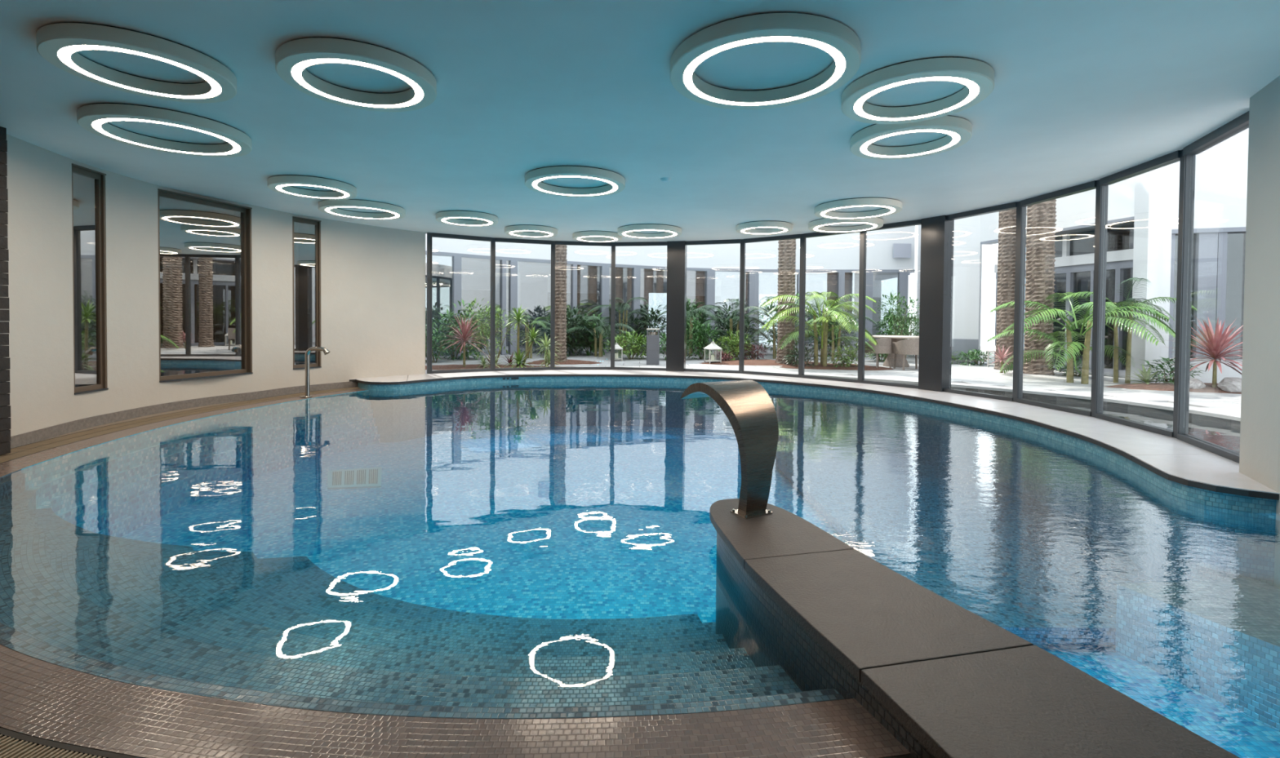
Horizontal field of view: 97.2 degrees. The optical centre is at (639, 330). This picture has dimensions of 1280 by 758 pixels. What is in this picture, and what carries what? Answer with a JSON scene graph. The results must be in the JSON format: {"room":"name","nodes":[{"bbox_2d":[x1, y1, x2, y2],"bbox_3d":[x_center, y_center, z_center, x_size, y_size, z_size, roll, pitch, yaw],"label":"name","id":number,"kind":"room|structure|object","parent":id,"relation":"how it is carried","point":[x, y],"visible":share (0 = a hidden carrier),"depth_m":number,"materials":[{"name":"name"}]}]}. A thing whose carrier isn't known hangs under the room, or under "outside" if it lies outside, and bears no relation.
{"room":"spa","nodes":[
{"label":"spa","id":0,"kind":"room"},
{"bbox_2d":[0,126,10,455],"bbox_3d":[-5.673,-0.254,0.826,0.550,2.814,8.060,0,1,0],"label":"wall","id":1,"kind":"structure","parent":0,"point":[5,407],"depth_m":4.79,"materials":[{"name":"stone"}]},
{"bbox_2d":[43,393,294,440],"bbox_3d":[-2.517,1.178,3.297,6.916,0.106,12.947,0,1,0],"label":"floor","id":2,"kind":"structure","parent":0,"point":[193,408],"depth_m":6.67,"materials":[{"name":"beige tile"}]},
{"bbox_3d":[-2.456,1.111,5.436,6.649,0.060,8.667,0,1,0],"label":"channel","id":3,"kind":"object","parent":2,"relation":"in","visible":0},
{"bbox_2d":[0,386,914,757],"bbox_3d":[-3.476,1.099,4.534,3.774,0.022,10.344,0,1,-34],"label":"pool deck","id":4,"kind":"object","parent":3,"relation":"on","point":[12,744],"visible":0.87,"depth_m":4.74,"materials":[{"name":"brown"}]},
{"bbox_2d":[72,173,309,386],"bbox_3d":[-6.696,-0.514,7.843,3.800,3.050,7.100,0,1,0],"label":"mirror","id":5,"kind":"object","parent":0,"point":[197,275],"depth_m":10.79,"materials":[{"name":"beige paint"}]},
{"bbox_2d":[0,134,425,436],"bbox_3d":[-5.404,-0.386,7.892,1.207,2.814,6.254,1,1,15],"label":"wall","id":6,"kind":"structure","parent":0,"point":[373,277],"depth_m":6.76,"materials":[{"name":"beige paint"}]},
{"bbox_2d":[71,163,108,395],"bbox_3d":[-6.030,-0.526,6.017,0.310,2.385,0.434,0,1,-8],"label":"window","id":7,"kind":"structure","parent":6,"relation":"in","point":[88,202],"depth_m":6.20,"materials":[{"name":"glass"}]},
{"bbox_2d":[10,381,357,448],"bbox_3d":[-5.462,0.969,7.587,0.752,0.115,5.195,1,1,11],"label":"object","id":8,"kind":"structure","parent":6,"relation":"attached to","point":[39,435],"depth_m":6.85,"materials":[{"name":"grey stone"}]},
{"bbox_2d":[157,188,253,382],"bbox_3d":[-5.905,-0.555,7.582,0.310,2.385,1.228,1,1,16],"label":"window","id":9,"kind":"structure","parent":6,"relation":"in","point":[242,215],"depth_m":8.12,"materials":[{"name":"brown metal"}]},
{"bbox_2d":[292,216,321,369],"bbox_3d":[-5.428,-0.579,9.056,0.310,2.385,0.444,1,1,30],"label":"window","id":10,"kind":"structure","parent":6,"relation":"in","point":[314,225],"depth_m":9.18,"materials":[{"name":"brown metal"}]},
{"bbox_2d":[0,388,911,757],"bbox_3d":[-3.292,1.143,4.682,3.533,0.112,9.712,0,1,-34],"label":"rim","id":11,"kind":"object","parent":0,"point":[39,699],"visible":0.82,"depth_m":1.66,"materials":[{"name":"brown tile"}]},
{"bbox_2d":[0,0,1279,242],"bbox_3d":[-0.485,-1.911,4.279,11.600,0.450,15.430,0,1,0],"label":"ceiling","id":12,"kind":"structure","parent":0,"point":[1084,91],"depth_m":4.14,"materials":[{"name":"paint"}]},
{"bbox_2d":[35,22,236,102],"bbox_3d":[-3.106,-1.648,3.540,0.935,0.090,0.935,0,1,0],"label":"ring light","id":13,"kind":"object","parent":12,"relation":"attached to","point":[58,43],"visible":1,"depth_m":3.39,"materials":[{"name":"beige paint"}]},
{"bbox_2d":[57,44,221,98],"bbox_3d":[-3.106,-1.605,3.541,0.769,0.001,0.769,0,1,0],"label":"diffuser","id":14,"kind":"object","parent":13,"relation":"attached to","point":[64,54],"depth_m":3.44,"materials":[{"name":"plastic"}]},
{"bbox_2d":[76,102,252,157],"bbox_3d":[-4.001,-1.679,4.810,1.137,0.090,1.137,0,1,0],"label":"ring light","id":15,"kind":"object","parent":12,"relation":"attached to","point":[94,118],"visible":1,"depth_m":4.63,"materials":[{"name":"beige paint"}]},
{"bbox_2d":[91,118,240,155],"bbox_3d":[-4.002,-1.636,4.811,0.971,0.001,0.971,0,1,0],"label":"diffuser","id":16,"kind":"object","parent":15,"relation":"attached to","point":[96,124],"depth_m":4.67,"materials":[{"name":"plastic"}]},
{"bbox_2d":[267,174,356,199],"bbox_3d":[-3.950,-1.717,6.825,0.935,0.090,0.935,0,1,0],"label":"ring light","id":17,"kind":"object","parent":12,"relation":"attached to","point":[281,184],"visible":1,"depth_m":6.67,"materials":[{"name":"beige paint"}]},
{"bbox_2d":[275,184,349,198],"bbox_3d":[-3.950,-1.674,6.826,0.769,0.001,0.769,0,1,0],"label":"diffuser","id":18,"kind":"object","parent":17,"relation":"attached to","point":[279,187],"depth_m":6.78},
{"bbox_2d":[275,36,436,111],"bbox_3d":[-1.825,-1.640,3.682,0.935,0.090,0.935,0,1,0],"label":"ring light","id":19,"kind":"object","parent":12,"relation":"attached to","point":[292,58],"visible":1,"depth_m":3.49,"materials":[{"name":"beige paint"}]},
{"bbox_2d":[291,58,423,107],"bbox_3d":[-1.825,-1.597,3.683,0.769,0.001,0.769,0,1,0],"label":"diffuser","id":20,"kind":"object","parent":19,"relation":"attached to","point":[296,70],"depth_m":3.59,"materials":[{"name":"plastic"}]},
{"bbox_2d":[318,199,405,220],"bbox_3d":[-4.024,-1.744,8.199,1.137,0.090,1.137,0,1,0],"label":"ring light","id":21,"kind":"object","parent":12,"relation":"attached to","point":[328,206],"visible":1,"depth_m":8.02,"materials":[{"name":"beige paint"}]},
{"bbox_2d":[324,206,399,218],"bbox_3d":[-4.024,-1.700,8.200,0.971,0.001,0.971,0,1,0],"label":"diffuser","id":22,"kind":"object","parent":21,"relation":"attached to","point":[327,209],"depth_m":8.08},
{"bbox_2d":[435,210,497,226],"bbox_3d":[-2.711,-1.746,8.854,0.935,0.090,0.935,0,1,0],"label":"ring light","id":23,"kind":"object","parent":12,"relation":"attached to","point":[447,217],"visible":1,"depth_m":8.65,"materials":[{"name":"beige paint"}]},
{"bbox_2d":[441,217,492,226],"bbox_3d":[-2.711,-1.702,8.855,0.769,0.001,0.769,0,1,0],"label":"diffuser","id":24,"kind":"object","parent":23,"relation":"attached to","point":[443,220],"depth_m":8.79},
{"bbox_2d":[504,224,557,237],"bbox_3d":[-1.943,-1.763,10.090,0.935,0.090,0.935,0,1,0],"label":"ring light","id":25,"kind":"object","parent":12,"relation":"attached to","point":[540,231],"visible":1,"depth_m":9.86,"materials":[{"name":"beige paint"}]},
{"bbox_2d":[524,165,625,197],"bbox_3d":[-0.739,-1.684,6.447,1.137,0.090,1.137,0,1,0],"label":"ring light","id":26,"kind":"object","parent":12,"relation":"attached to","point":[533,179],"visible":1,"depth_m":6.19,"materials":[{"name":"beige paint"}]},
{"bbox_2d":[532,176,617,195],"bbox_3d":[-0.739,-1.641,6.448,0.971,0.001,0.971,0,1,0],"label":"diffuser","id":27,"kind":"object","parent":26,"relation":"attached to","point":[535,184],"depth_m":6.38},
{"bbox_2d":[572,231,622,242],"bbox_3d":[-0.806,-1.765,10.683,0.935,0.090,0.935,0,1,0],"label":"ring light","id":28,"kind":"object","parent":12,"relation":"attached to","point":[583,236],"visible":0.98,"depth_m":10.43,"materials":[{"name":"beige paint"}]},
{"bbox_2d":[617,223,681,239],"bbox_3d":[0.171,-1.744,10.002,1.137,0.090,1.137,0,1,0],"label":"ring light","id":29,"kind":"object","parent":12,"relation":"attached to","point":[671,231],"visible":1,"depth_m":9.74,"materials":[{"name":"beige paint"}]},
{"bbox_2d":[622,230,676,238],"bbox_3d":[0.171,-1.701,10.003,0.971,0.001,0.971,0,1,0],"label":"diffuser","id":30,"kind":"object","parent":29,"relation":"attached to","point":[624,233],"depth_m":10.04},
{"bbox_2d":[735,220,792,235],"bbox_3d":[2.092,-1.720,9.514,0.935,0.090,0.935,0,1,0],"label":"ring light","id":31,"kind":"object","parent":12,"relation":"attached to","point":[779,227],"visible":1,"depth_m":9.30,"materials":[{"name":"beige paint"}]},
{"bbox_2d":[670,12,861,109],"bbox_3d":[0.755,-1.616,3.483,1.137,0.090,1.137,0,1,0],"label":"ring light","id":32,"kind":"object","parent":12,"relation":"attached to","point":[828,35],"visible":1,"depth_m":3.20,"materials":[{"name":"beige paint"}]},
{"bbox_2d":[683,36,845,105],"bbox_3d":[0.754,-1.573,3.484,0.971,0.001,0.971,0,1,0],"label":"diffuser","id":33,"kind":"object","parent":32,"relation":"attached to","point":[840,61],"depth_m":3.32,"materials":[{"name":"plastic"}]},
{"bbox_2d":[808,217,883,232],"bbox_3d":[3.320,-1.703,9.131,1.137,0.090,1.137,0,1,0],"label":"ring light","id":34,"kind":"object","parent":12,"relation":"attached to","point":[817,225],"visible":0.9,"depth_m":9.07,"materials":[{"name":"beige paint"}]},
{"bbox_2d":[813,222,877,231],"bbox_3d":[3.320,-1.659,9.132,0.971,0.001,0.971,0,1,0],"label":"diffuser","id":35,"kind":"object","parent":34,"relation":"attached to","point":[874,225],"depth_m":9.05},
{"bbox_2d":[814,197,902,219],"bbox_3d":[3.024,-1.681,7.849,1.137,0.090,1.137,0,1,0],"label":"ring light","id":36,"kind":"object","parent":12,"relation":"attached to","point":[892,206],"visible":1,"depth_m":7.63,"materials":[{"name":"beige paint"}]},
{"bbox_2d":[820,205,895,218],"bbox_3d":[3.023,-1.637,7.850,0.971,0.001,0.971,0,1,0],"label":"diffuser","id":37,"kind":"object","parent":36,"relation":"attached to","point":[893,210],"depth_m":7.79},
{"bbox_2d":[849,115,972,159],"bbox_3d":[2.294,-1.629,4.816,0.935,0.090,0.935,0,1,0],"label":"ring light","id":38,"kind":"object","parent":12,"relation":"attached to","point":[958,130],"visible":0.95,"depth_m":4.71,"materials":[{"name":"beige paint"}]},
{"bbox_2d":[860,129,959,157],"bbox_3d":[2.293,-1.586,4.817,0.769,0.001,0.769,0,1,0],"label":"diffuser","id":39,"kind":"object","parent":38,"relation":"attached to","point":[956,137],"depth_m":4.75,"materials":[{"name":"plastic"}]},
{"bbox_2d":[841,56,994,124],"bbox_3d":[1.875,-1.614,3.861,0.935,0.090,0.935,0,1,0],"label":"ring light","id":40,"kind":"object","parent":12,"relation":"attached to","point":[978,77],"visible":1,"depth_m":3.68,"materials":[{"name":"beige paint"}]},
{"bbox_2d":[853,76,979,120],"bbox_3d":[1.875,-1.571,3.861,0.769,0.001,0.769,0,1,0],"label":"diffuser","id":41,"kind":"object","parent":40,"relation":"attached to","point":[974,88],"depth_m":3.77,"materials":[{"name":"plastic"}]},
{"bbox_2d":[120,482,1279,757],"bbox_3d":[-0.466,2.024,4.539,11.500,0.100,15.400,0,1,0],"label":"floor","id":42,"kind":"structure","parent":0,"point":[624,551],"depth_m":4.93,"materials":[{"name":"blue tile"}]},
{"bbox_2d":[0,390,853,719],"bbox_3d":[-2.869,1.524,4.818,3.892,0.856,9.219,0,1,-40],"label":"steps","id":43,"kind":"structure","parent":42,"relation":"on","point":[234,626],"depth_m":2.55,"materials":[{"name":"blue tile"}]},
{"bbox_2d":[0,382,1279,612],"bbox_3d":[-0.422,1.585,3.987,9.763,0.900,14.113,0,1,0],"label":"pool water","id":44,"kind":"object","parent":42,"relation":"in","point":[345,449],"visible":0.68,"depth_m":4.68,"materials":[{"name":"liquid"}]},
{"bbox_2d":[709,498,1239,757],"bbox_3d":[1.107,1.559,0.680,1.177,1.002,5.431,0,1,-20],"label":"wall","id":45,"kind":"structure","parent":42,"relation":"on","point":[944,680],"depth_m":1.83,"materials":[{"name":"stone"}]},
{"bbox_2d":[680,379,778,519],"bbox_3d":[0.580,0.661,3.390,0.400,0.682,0.689,0,1,-27],"label":"spout","id":46,"kind":"object","parent":45,"relation":"on","point":[751,413],"visible":1,"depth_m":3.13,"materials":[{"name":"silver metal"}]},
{"bbox_2d":[1115,577,1279,732],"bbox_3d":[3.466,1.830,2.485,0.960,0.430,2.300,0,1,0],"label":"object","id":47,"kind":"object","parent":42,"relation":"on","point":[1224,651],"visible":0.91,"depth_m":3.19,"materials":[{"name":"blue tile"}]},
{"bbox_2d":[357,376,1276,586],"bbox_3d":[0.809,1.430,8.406,10.769,0.962,4.408,1,1,34],"label":"wall","id":48,"kind":"structure","parent":0,"point":[1264,507],"depth_m":4.73,"materials":[{"name":"tile"}]},
{"bbox_2d":[1239,75,1279,589],"bbox_3d":[4.342,0.359,0.416,0.750,3.864,7.220,0,1,0],"label":"wall","id":49,"kind":"structure","parent":0,"point":[1260,428],"depth_m":3.77,"materials":[{"name":"white paint"}]},
{"bbox_3d":[0.033,1.512,7.720,10.391,1.112,8.500,0,1,0],"label":"wall","id":50,"kind":"structure","parent":0,"visible":0},
{"bbox_2d":[666,240,686,371],"bbox_3d":[0.754,-0.484,11.643,0.370,2.662,0.240,1,1,13],"label":"column","id":51,"kind":"structure","parent":50,"relation":"attached to","point":[676,317],"depth_m":11.53,"materials":[{"name":"metal"}]},
{"bbox_2d":[349,369,1279,500],"bbox_3d":[1.037,0.927,8.738,11.196,0.045,5.494,1,1,33],"label":"coping","id":52,"kind":"object","parent":50,"relation":"on","point":[1171,459],"visible":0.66,"depth_m":5.93,"materials":[{"name":"grey stone"}]},
{"bbox_2d":[426,232,491,373],"bbox_3d":[-3.503,-0.505,10.956,1.206,2.662,0.100,0,1,-30],"label":"window","id":53,"kind":"structure","parent":52,"relation":"on","point":[429,235],"depth_m":10.65,"materials":[{"name":"black metal"}]},
{"bbox_2d":[489,237,551,371],"bbox_3d":[-2.418,-0.506,11.463,1.208,2.662,0.100,0,1,-19],"label":"window","id":54,"kind":"structure","parent":52,"relation":"on","point":[492,339],"depth_m":11.26,"materials":[{"name":"black metal"}]},
{"bbox_2d":[550,240,611,369],"bbox_3d":[-1.230,-0.502,11.752,1.255,2.662,0.100,0,1,-8],"label":"window","id":55,"kind":"structure","parent":52,"relation":"on","point":[553,242],"depth_m":11.65,"materials":[{"name":"black metal"}]},
{"bbox_2d":[610,241,666,370],"bbox_3d":[-0.021,-0.493,11.760,1.197,2.662,0.100,1,1,9],"label":"window","id":56,"kind":"structure","parent":52,"relation":"on","point":[614,245],"depth_m":11.79,"materials":[{"name":"black metal"}]},
{"bbox_2d":[684,239,740,373],"bbox_3d":[1.462,-0.474,11.411,1.120,2.662,0.100,1,1,18],"label":"window","id":57,"kind":"structure","parent":52,"relation":"on","point":[734,241],"depth_m":11.36,"materials":[{"name":"black metal"}]},
{"bbox_2d":[738,234,799,377],"bbox_3d":[2.488,-0.456,10.875,1.240,2.662,0.100,1,1,37],"label":"window","id":58,"kind":"structure","parent":52,"relation":"on","point":[742,271],"depth_m":11.18,"materials":[{"name":"black metal"}]},
{"bbox_2d":[798,231,859,382],"bbox_3d":[3.378,-0.434,10.095,0.100,2.662,1.141,-1,2,-44],"label":"window","id":59,"kind":"structure","parent":52,"relation":"on","point":[803,237],"depth_m":10.43,"materials":[{"name":"black metal"}]},
{"bbox_2d":[857,219,920,388],"bbox_3d":[4.114,-0.413,9.274,0.100,2.662,1.069,0,1,-39],"label":"window","id":60,"kind":"structure","parent":52,"relation":"on","point":[863,235],"depth_m":9.61,"materials":[{"name":"black metal"}]},
{"bbox_2d":[943,201,1017,401],"bbox_3d":[4.835,-0.383,8.035,0.100,2.662,1.075,0,1,-21],"label":"window","id":61,"kind":"structure","parent":52,"relation":"on","point":[1011,206],"depth_m":7.96,"materials":[{"name":"black metal"}]},
{"bbox_2d":[1012,180,1096,416],"bbox_3d":[5.094,-0.361,6.953,0.100,2.662,1.180,0,1,-5],"label":"window","id":62,"kind":"structure","parent":52,"relation":"on","point":[1020,236],"depth_m":7.45,"materials":[{"name":"black metal"}]},
{"bbox_2d":[1090,150,1180,437],"bbox_3d":[5.084,-0.339,5.798,0.100,2.662,1.154,1,1,7],"label":"window","id":63,"kind":"structure","parent":52,"relation":"on","point":[1102,184],"depth_m":6.28,"materials":[{"name":"black metal"}]},
{"bbox_2d":[1173,111,1248,463],"bbox_3d":[4.795,-0.320,4.690,0.100,2.662,1.165,1,1,23],"label":"window","id":64,"kind":"structure","parent":52,"relation":"on","point":[1188,154],"depth_m":5.14,"materials":[{"name":"black metal"}]},
{"bbox_2d":[918,215,954,391],"bbox_3d":[4.573,-0.398,8.713,0.240,2.662,0.380,0,1,-30],"label":"column","id":65,"kind":"structure","parent":50,"relation":"attached to","point":[936,267],"depth_m":8.60,"materials":[{"name":"metal"}]},
{"label":"outside","id":66,"kind":"structure","parent":0,"visible":0},
{"bbox_2d":[604,344,1240,426],"bbox_3d":[0.991,1.104,14.623,30.000,0.480,22.800,0,1,0],"label":"ground","id":67,"kind":"structure","parent":66,"point":[984,349],"depth_m":8.67,"materials":[{"name":"grey"}]},
{"bbox_2d":[293,226,298,364],"bbox_3d":[-8.189,-2.729,11.928,3.855,7.100,0.381,1,1,39],"label":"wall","id":68,"kind":"structure","parent":67,"relation":"on","point":[295,228],"depth_m":10.89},
{"bbox_2d":[586,297,654,353],"bbox_3d":[-0.565,-0.151,18.453,2.018,1.822,2.101,-1,1,-43],"label":"palm","id":69,"kind":"object","parent":67,"relation":"on","point":[620,321],"visible":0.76,"depth_m":18.30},
{"bbox_2d":[602,329,646,359],"bbox_3d":[-0.295,0.432,15.672,1.543,0.896,1.558,0,1,0],"label":"leafy shrub","id":70,"kind":"object","parent":67,"relation":"on","point":[637,346],"visible":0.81,"depth_m":15.62,"materials":[{"name":"green plant"}]},
{"bbox_2d":[614,302,666,351],"bbox_3d":[0.185,-0.070,18.728,2.067,1.750,1.779,0,1,0],"label":"leafy shrub","id":71,"kind":"object","parent":67,"relation":"on","point":[655,317],"visible":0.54,"depth_m":18.65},
{"bbox_2d":[425,226,915,357],"bbox_3d":[-0.609,-2.663,19.522,22.682,7.400,6.148,0,1,-20],"label":"curved building","id":72,"kind":"structure","parent":67,"relation":"on","point":[460,268],"depth_m":20.22,"materials":[{"name":"grey paint"}]},
{"bbox_2d":[425,353,1241,421],"bbox_3d":[2.593,0.933,11.097,23.586,0.042,14.431,0,1,0],"label":"paving","id":73,"kind":"object","parent":67,"relation":"on","point":[1224,406],"visible":0.21,"depth_m":10.81,"materials":[{"name":"stone"}]},
{"bbox_2d":[425,299,490,360],"bbox_3d":[-4.838,0.098,15.183,2.021,1.863,1.606,1,1,43],"label":"leafy shrub","id":74,"kind":"object","parent":73,"relation":"on","point":[445,316],"visible":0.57,"depth_m":15.02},
{"bbox_2d":[438,309,489,367],"bbox_3d":[-3.824,0.206,12.216,1.145,1.291,1.230,0,1,-21],"label":"cordyline","id":75,"kind":"object","parent":73,"relation":"on","point":[464,329],"visible":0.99,"depth_m":12.15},
{"bbox_2d":[457,297,524,363],"bbox_3d":[-3.641,0.019,13.470,1.514,1.627,1.790,0,1,-36],"label":"leafy shrub","id":76,"kind":"object","parent":73,"relation":"on","point":[486,332],"visible":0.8,"depth_m":13.53,"materials":[{"name":"green plant"}]},
{"bbox_2d":[425,364,573,370],"bbox_3d":[-3.058,0.816,12.447,4.060,0.075,1.309,0,1,0],"label":"mulch bed","id":77,"kind":"object","parent":73,"relation":"on","point":[436,367],"visible":0.54,"depth_m":12.27,"materials":[{"name":"soil"}]},
{"bbox_2d":[503,305,543,368],"bbox_3d":[-2.517,0.212,12.142,1.009,1.560,0.774,-1,1,-43],"label":"dracaena","id":78,"kind":"object","parent":77,"relation":"on","point":[518,356],"visible":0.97,"depth_m":12.12,"materials":[{"name":"green plant"}]},
{"bbox_2d":[529,303,593,356],"bbox_3d":[-2.335,0.063,16.857,2.168,1.743,1.646,1,1,17],"label":"leafy shrub","id":79,"kind":"object","parent":73,"relation":"on","point":[568,335],"visible":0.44,"depth_m":16.69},
{"bbox_2d":[526,359,601,364],"bbox_3d":[-1.899,0.790,14.293,1.880,0.075,1.432,0,1,0],"label":"mulch bed","id":80,"kind":"object","parent":73,"relation":"on","point":[568,362],"visible":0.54,"depth_m":13.91,"materials":[{"name":"brown soil"}]},
{"bbox_2d":[554,244,567,362],"bbox_3d":[-1.946,-2.733,14.127,1.952,7.138,2.044,0,1,-34],"label":"date palm","id":81,"kind":"object","parent":80,"relation":"in","point":[561,253],"visible":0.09,"depth_m":13.94,"materials":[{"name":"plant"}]},
{"bbox_2d":[566,311,610,355],"bbox_3d":[-1.642,0.125,17.434,1.872,1.602,1.522,0,1,-18],"label":"leafy shrub","id":82,"kind":"object","parent":73,"relation":"on","point":[588,344],"visible":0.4,"depth_m":17.34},
{"bbox_2d":[565,315,635,356],"bbox_3d":[-1.214,0.186,16.540,2.208,1.210,2.271,1,1,41],"label":"palm","id":83,"kind":"object","parent":73,"relation":"on","point":[600,329],"visible":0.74,"depth_m":16.48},
{"bbox_2d":[646,328,659,364],"bbox_3d":[0.317,0.410,13.910,0.310,0.885,0.310,0,1,0],"label":"litter bin","id":84,"kind":"object","parent":73,"relation":"on","point":[652,340],"visible":1,"depth_m":13.76,"materials":[{"name":"grey metal"}]},
{"bbox_2d":[657,299,728,356],"bbox_3d":[1.620,-0.082,17.164,2.217,1.767,2.080,0,1,0],"label":"palm","id":85,"kind":"object","parent":73,"relation":"on","point":[712,316],"visible":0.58,"depth_m":17.04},
{"bbox_2d":[685,315,721,359],"bbox_3d":[1.724,0.261,15.933,1.322,1.366,1.194,0,1,0],"label":"leafy shrub","id":86,"kind":"object","parent":73,"relation":"on","point":[708,329],"visible":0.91,"depth_m":15.87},
{"bbox_2d":[699,328,755,359],"bbox_3d":[2.427,0.450,15.690,1.571,1.025,1.515,0,1,0],"label":"leafy shrub","id":87,"kind":"object","parent":73,"relation":"on","point":[735,341],"visible":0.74,"depth_m":15.55,"materials":[{"name":"green plant"}]},
{"bbox_2d":[695,298,770,358],"bbox_3d":[2.729,-0.035,16.625,2.302,1.712,2.068,0,1,0],"label":"palm","id":88,"kind":"object","parent":73,"relation":"on","point":[735,317],"visible":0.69,"depth_m":16.51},
{"bbox_2d":[710,305,765,355],"bbox_3d":[3.107,0.075,17.995,1.959,1.773,2.005,0,1,0],"label":"leafy shrub","id":89,"kind":"object","parent":73,"relation":"on","point":[725,327],"visible":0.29,"depth_m":17.95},
{"bbox_2d":[698,360,820,365],"bbox_3d":[3.259,0.823,14.721,3.544,0.075,1.797,0,1,0],"label":"mulch bed","id":90,"kind":"object","parent":73,"relation":"on","point":[732,362],"visible":0.62,"depth_m":14.16,"materials":[{"name":"brown soil"}]},
{"bbox_2d":[774,239,795,364],"bbox_3d":[3.768,-2.703,14.230,1.967,7.164,1.997,0,1,-40],"label":"date palm","id":91,"kind":"object","parent":90,"relation":"on","point":[786,278],"visible":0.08,"depth_m":14.01,"materials":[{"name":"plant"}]},
{"bbox_2d":[733,296,817,359],"bbox_3d":[4.031,-0.100,16.331,2.304,1.873,2.289,0,1,-41],"label":"palm","id":92,"kind":"object","parent":73,"relation":"on","point":[772,331],"visible":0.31,"depth_m":16.31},
{"bbox_2d":[795,302,870,357],"bbox_3d":[6.050,0.045,17.808,2.614,1.885,2.038,0,1,0],"label":"leafy shrub","id":93,"kind":"object","parent":73,"relation":"on","point":[811,317],"visible":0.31,"depth_m":17.66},
{"bbox_2d":[780,363,893,370],"bbox_3d":[4.622,0.856,13.545,2.653,0.075,1.697,0,1,0],"label":"mulch bed","id":94,"kind":"object","parent":73,"relation":"on","point":[830,366],"visible":0.61,"depth_m":13.08,"materials":[{"name":"brown soil"}]},
{"bbox_2d":[760,291,878,366],"bbox_3d":[4.318,-0.027,13.431,2.622,1.842,2.583,1,1,31],"label":"palm","id":95,"kind":"object","parent":94,"relation":"on","point":[824,331],"visible":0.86,"depth_m":13.18,"materials":[{"name":"plant"}]},
{"bbox_2d":[864,337,891,368],"bbox_3d":[5.626,0.546,13.334,0.604,0.721,0.579,0,1,-20],"label":"wicker armchair","id":96,"kind":"object","parent":73,"relation":"on","point":[884,347],"visible":0.8,"depth_m":13.08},
{"bbox_2d":[871,335,919,367],"bbox_3d":[6.346,0.524,13.961,1.160,0.750,1.160,0,1,0],"label":"garden table","id":97,"kind":"object","parent":73,"relation":"on","point":[895,339],"visible":0.72,"depth_m":13.77,"materials":[{"name":"beige"}]},
{"bbox_2d":[874,290,919,358],"bbox_3d":[7.338,-0.142,15.827,1.469,2.034,1.632,0,1,0],"label":"leafy shrub","id":98,"kind":"object","parent":73,"relation":"on","point":[899,322],"visible":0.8,"depth_m":15.78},
{"bbox_2d":[892,338,919,370],"bbox_3d":[6.213,0.558,12.982,0.604,0.721,0.579,1,1,6],"label":"wicker armchair","id":99,"kind":"object","parent":73,"relation":"on","point":[911,346],"visible":0.67,"depth_m":12.79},
{"bbox_2d":[951,367,1081,378],"bbox_3d":[8.259,0.920,12.490,3.212,0.046,2.684,0,1,0],"label":"mulch bed","id":100,"kind":"object","parent":73,"relation":"on","point":[980,371],"visible":0.41,"depth_m":12.17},
{"bbox_2d":[994,208,1016,370],"bbox_3d":[8.423,-2.623,12.865,1.967,7.131,2.055,0,1,-34],"label":"date palm","id":101,"kind":"object","parent":100,"relation":"on","point":[1007,219],"visible":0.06,"depth_m":12.69,"materials":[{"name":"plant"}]},
{"bbox_2d":[1022,199,1057,375],"bbox_3d":[8.519,-2.640,11.992,1.903,7.201,2.035,0,1,-30],"label":"date palm","id":102,"kind":"object","parent":100,"relation":"on","point":[1040,253],"visible":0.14,"depth_m":11.73,"materials":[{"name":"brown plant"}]},
{"bbox_2d":[986,292,1175,384],"bbox_3d":[8.033,0.121,10.388,2.709,1.722,2.878,1,1,41],"label":"palm","id":103,"kind":"object","parent":73,"relation":"on","point":[1071,349],"visible":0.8,"depth_m":10.21,"materials":[{"name":"plant"}]},
{"bbox_2d":[1057,277,1197,383],"bbox_3d":[8.967,0.029,10.494,1.686,1.916,1.731,0,1,0],"label":"palm","id":104,"kind":"object","parent":73,"relation":"on","point":[1127,375],"visible":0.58,"depth_m":10.40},
{"bbox_2d":[1106,382,1241,394],"bbox_3d":[9.462,0.968,9.704,2.738,0.075,1.529,0,1,0],"label":"mulch bed","id":105,"kind":"object","parent":73,"relation":"on","point":[1151,386],"visible":0.34,"depth_m":9.51,"materials":[{"name":"brown soil"}]},
{"bbox_2d":[1138,356,1203,383],"bbox_3d":[9.413,0.773,10.002,1.036,0.601,0.921,0,1,0],"label":"leafy shrub","id":106,"kind":"object","parent":105,"relation":"on","point":[1171,380],"visible":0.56,"depth_m":10.00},
{"bbox_2d":[1165,315,1243,387],"bbox_3d":[9.567,0.376,9.337,1.396,1.274,1.478,0,1,0],"label":"cordyline","id":107,"kind":"object","parent":73,"relation":"on","point":[1216,343],"visible":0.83,"depth_m":9.29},
{"bbox_2d":[915,128,1248,383],"bbox_3d":[12.084,-2.515,11.858,5.249,7.200,17.138,0,1,-16],"label":"building","id":108,"kind":"structure","parent":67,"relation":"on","point":[1143,209],"depth_m":11.15,"materials":[{"name":"paint"}]},
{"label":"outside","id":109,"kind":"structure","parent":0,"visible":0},
{"bbox_2d":[800,480,1155,644],"bbox_3d":[4.685,1.852,7.886,5.600,0.100,8.700,0,1,0],"label":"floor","id":110,"kind":"structure","parent":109,"point":[1055,597],"depth_m":4.44,"materials":[{"name":"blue tile"}]},
{"bbox_2d":[888,382,1240,426],"bbox_3d":[5.299,1.437,8.407,2.441,0.820,8.689,0,1,-30],"label":"wall","id":111,"kind":"structure","parent":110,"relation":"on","point":[1211,418],"depth_m":8.10,"materials":[{"name":"tile"}]},
{"bbox_2d":[994,394,1239,453],"bbox_3d":[4.914,1.476,7.995,3.749,0.750,8.437,0,1,-16],"label":"water","id":112,"kind":"structure","parent":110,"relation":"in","point":[1226,436],"depth_m":6.83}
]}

